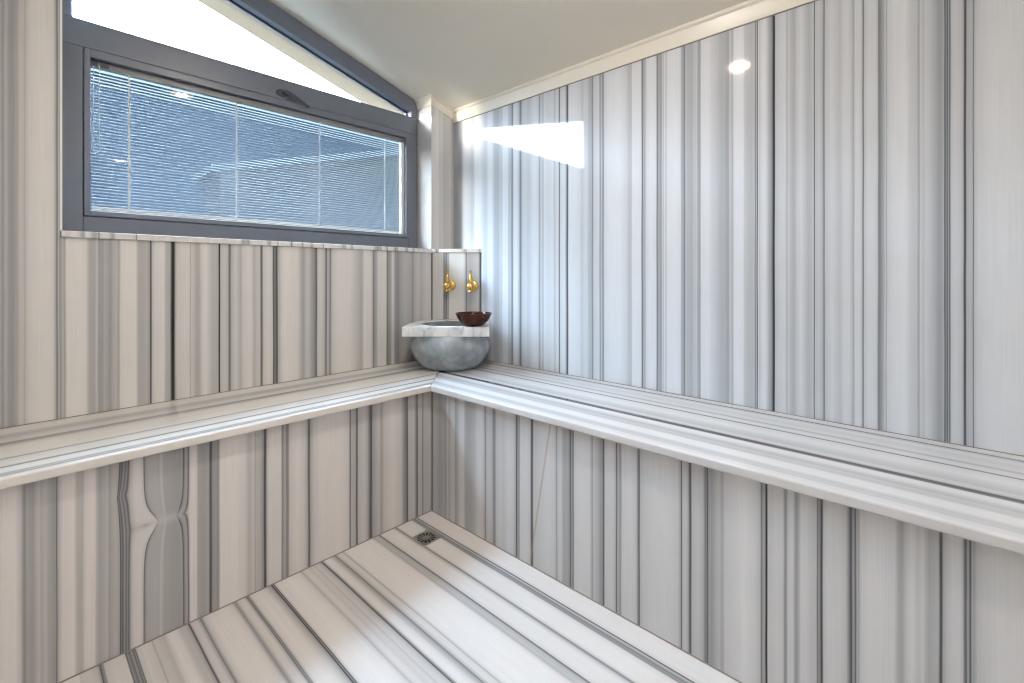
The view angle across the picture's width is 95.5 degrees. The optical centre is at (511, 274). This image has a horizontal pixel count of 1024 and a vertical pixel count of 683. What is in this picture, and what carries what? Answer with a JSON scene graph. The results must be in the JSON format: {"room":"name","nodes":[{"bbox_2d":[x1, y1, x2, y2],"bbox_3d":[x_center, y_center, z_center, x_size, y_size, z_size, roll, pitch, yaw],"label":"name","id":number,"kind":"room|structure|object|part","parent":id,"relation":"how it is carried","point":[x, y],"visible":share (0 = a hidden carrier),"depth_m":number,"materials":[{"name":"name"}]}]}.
{"room":"spa","nodes":[
{"label":"spa","id":0,"kind":"room"},
{"bbox_2d":[0,0,430,428],"bbox_3d":[-1.612,-0.456,1.593,0.210,3.011,3.155,0,0,43],"label":"wall","id":1,"kind":"structure","parent":0,"point":[88,325],"depth_m":1.70,"materials":[{"name":"stone"}]},
{"bbox_2d":[60,0,416,247],"bbox_3d":[-1.068,-0.816,2.178,0.206,1.339,1.553,0,0,43],"label":"window","id":2,"kind":"structure","parent":1,"relation":"in","point":[83,41],"depth_m":2.01,"materials":[{"name":"grey metal"}]},
{"bbox_2d":[91,60,403,233],"bbox_3d":[-1.103,-0.513,2.225,0.024,0.561,1.363,0,0,43],"label":"blind","id":3,"kind":"object","parent":2,"relation":"attached to","point":[399,227],"visible":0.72,"depth_m":2.06,"materials":[{"name":"white plastic"}]},
{"bbox_3d":[-1.546,-0.617,1.730,0.002,0.331,0.019,0,0,43],"label":"pull cord","id":4,"kind":"part","parent":3,"relation":"part of","materials":[{"name":"white plastic"}]},
{"bbox_3d":[-1.110,-0.248,2.219,0.016,0.010,1.340,0,0,43],"label":"rail","id":5,"kind":"part","parent":3,"relation":"part of","materials":[{"name":"white plastic"}]},
{"bbox_3d":[-1.041,-0.841,2.215,0.045,0.067,0.144,0,0,43],"label":"handle","id":6,"kind":"part","parent":2,"relation":"part of","materials":[{"name":"grey metal"}]},
{"bbox_2d":[60,230,481,252],"bbox_3d":[-0.913,-0.136,2.165,0.452,0.022,1.704,0,0,43],"label":"window sill","id":7,"kind":"structure","parent":1,"relation":"attached to","point":[73,234],"depth_m":1.94,"materials":[{"name":"stone"}]},
{"bbox_2d":[197,0,403,114],"bbox_3d":[-2.003,-1.655,1.538,0.290,1.556,4.785,0,0,43],"label":"roof eave","id":8,"kind":"object","parent":1,"relation":"attached to","point":[225,9],"depth_m":2.53},
{"bbox_2d":[415,94,452,119],"bbox_3d":[-0.455,-0.980,2.773,0.150,0.108,0.190,0,0,43],"label":"trim","id":9,"kind":"structure","parent":1,"relation":"attached to","point":[428,100],"depth_m":2.72,"materials":[{"name":"beige wood"}]},
{"bbox_2d":[62,511,738,682],"bbox_3d":[0.252,1.110,0.022,5.060,0.120,3.575,0,0,43],"label":"floor","id":10,"kind":"structure","parent":0,"point":[390,607],"depth_m":1.37,"materials":[{"name":"stone"}]},
{"bbox_2d":[0,361,438,682],"bbox_3d":[-1.324,0.766,1.360,0.530,0.568,3.204,0,0,43],"label":"bench","id":11,"kind":"object","parent":10,"relation":"on","point":[122,529],"visible":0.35,"depth_m":1.43,"materials":[{"name":"white stone"}]},
{"bbox_3d":[-1.324,0.495,1.360,0.530,0.027,3.204,0,0,43],"label":"seat","id":12,"kind":"part","parent":11,"relation":"part of","materials":[{"name":"stone"}]},
{"bbox_2d":[402,319,490,370],"bbox_3d":[-0.320,0.367,2.433,0.422,0.229,0.424,0,0,0],"label":"basin","id":13,"kind":"object","parent":11,"relation":"on","point":[437,344],"visible":0.91,"depth_m":2.25,"materials":[{"name":"stone"}]},
{"bbox_2d":[455,311,491,325],"bbox_3d":[-0.190,0.221,2.300,0.181,0.063,0.181,0,0,43],"label":"bowl","id":14,"kind":"object","parent":13,"relation":"on","point":[471,318],"visible":1,"depth_m":2.24,"materials":[{"name":"brown metal"}]},
{"bbox_2d":[59,510,741,682],"bbox_3d":[0.268,1.049,-0.399,4.265,0.002,2.778,0,0,43],"label":"trim","id":15,"kind":"structure","parent":10,"relation":"on","point":[431,510],"depth_m":1.46,"materials":[{"name":"grey stone"}]},
{"bbox_2d":[411,529,440,546],"bbox_3d":[-0.341,1.048,1.852,0.086,0.003,0.086,0,0,41],"label":"floor drain","id":16,"kind":"object","parent":10,"relation":"on","point":[426,537],"visible":1,"depth_m":1.85,"materials":[{"name":"metal"}]},
{"bbox_2d":[431,360,1023,682],"bbox_3d":[1.229,0.766,0.955,4.688,0.568,0.580,0,0,43],"label":"bench","id":17,"kind":"object","parent":10,"relation":"on","point":[763,546],"visible":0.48,"depth_m":1.23,"materials":[{"name":"white stone"}]},
{"bbox_3d":[1.229,0.495,0.955,4.688,0.027,0.580,0,0,43],"label":"seat","id":18,"kind":"part","parent":17,"relation":"part of","materials":[{"name":"stone"}]},
{"bbox_2d":[415,103,480,319],"bbox_3d":[-0.396,0.011,2.733,0.450,2.077,0.170,0,0,43],"label":"column","id":19,"kind":"structure","parent":0,"point":[435,130],"depth_m":2.71,"materials":[{"name":"stone"}]},
{"bbox_2d":[443,270,455,292],"bbox_3d":[-0.360,0.038,2.626,0.068,0.130,0.084,0,0,8],"label":"tap","id":20,"kind":"object","parent":19,"relation":"attached to","point":[449,285],"visible":1,"depth_m":2.60,"materials":[{"name":"gold metal"}]},
{"bbox_3d":[-0.362,0.011,2.610,0.027,0.076,0.027,0,0,8],"label":"handle","id":21,"kind":"part","parent":20,"relation":"part of","materials":[{"name":"gold metal"}]},
{"bbox_2d":[466,270,478,292],"bbox_3d":[-0.229,0.041,2.609,0.068,0.130,0.084,0,0,8],"label":"tap","id":22,"kind":"object","parent":19,"relation":"attached to","point":[472,285],"visible":1,"depth_m":2.58,"materials":[{"name":"gold metal"}]},
{"bbox_3d":[-0.231,0.013,2.593,0.027,0.076,0.027,0,0,8],"label":"handle","id":23,"kind":"part","parent":22,"relation":"part of","materials":[{"name":"gold metal"}]},
{"bbox_2d":[0,359,1023,456],"bbox_3d":[0.272,0.481,-0.030,4.760,0.002,3.325,0,0,43],"label":"trim","id":24,"kind":"structure","parent":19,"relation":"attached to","point":[483,359],"depth_m":1.68,"materials":[{"name":"grey stone"}]},
{"bbox_2d":[269,0,747,109],"bbox_3d":[0.246,-1.536,0.008,5.090,1.201,3.585,0,0,43],"label":"ceiling","id":25,"kind":"structure","parent":0,"point":[460,53],"depth_m":2.12,"materials":[{"name":"beige paint"}]},
{"bbox_2d":[454,0,1023,456],"bbox_3d":[1.363,0.020,1.307,4.970,2.060,0.120,0,0,43],"label":"wall","id":26,"kind":"structure","parent":0,"point":[815,209],"depth_m":1.60,"materials":[{"name":"stone"}]},
{"bbox_2d":[453,0,817,123],"bbox_3d":[1.391,-0.949,1.183,4.760,0.072,0.025,0,0,43],"label":"trim","id":27,"kind":"structure","parent":26,"relation":"attached to","point":[748,11],"depth_m":1.97,"materials":[{"name":"beige wood"}]},
{"label":"outside","id":28,"kind":"structure","parent":0,"visible":0},
{"bbox_3d":[-9.303,4.150,14.028,27.300,0.200,36.000,0,0,43],"label":"ground","id":29,"kind":"structure","parent":28,"visible":0},
{"bbox_2d":[91,68,398,217],"bbox_3d":[-17.014,-0.298,0.732,9.000,8.696,58.600,0,0,43],"label":"neighbouring house","id":30,"kind":"structure","parent":29,"relation":"on","point":[96,70],"depth_m":10.28,"materials":[{"name":"blue stone"}]},
{"bbox_2d":[191,149,398,232],"bbox_3d":[-1.790,0.430,8.986,0.980,7.240,7.220,0,0,43],"label":"house","id":31,"kind":"structure","parent":29,"relation":"on","point":[395,149],"depth_m":7.06,"materials":[{"name":"metal"}]}
]}

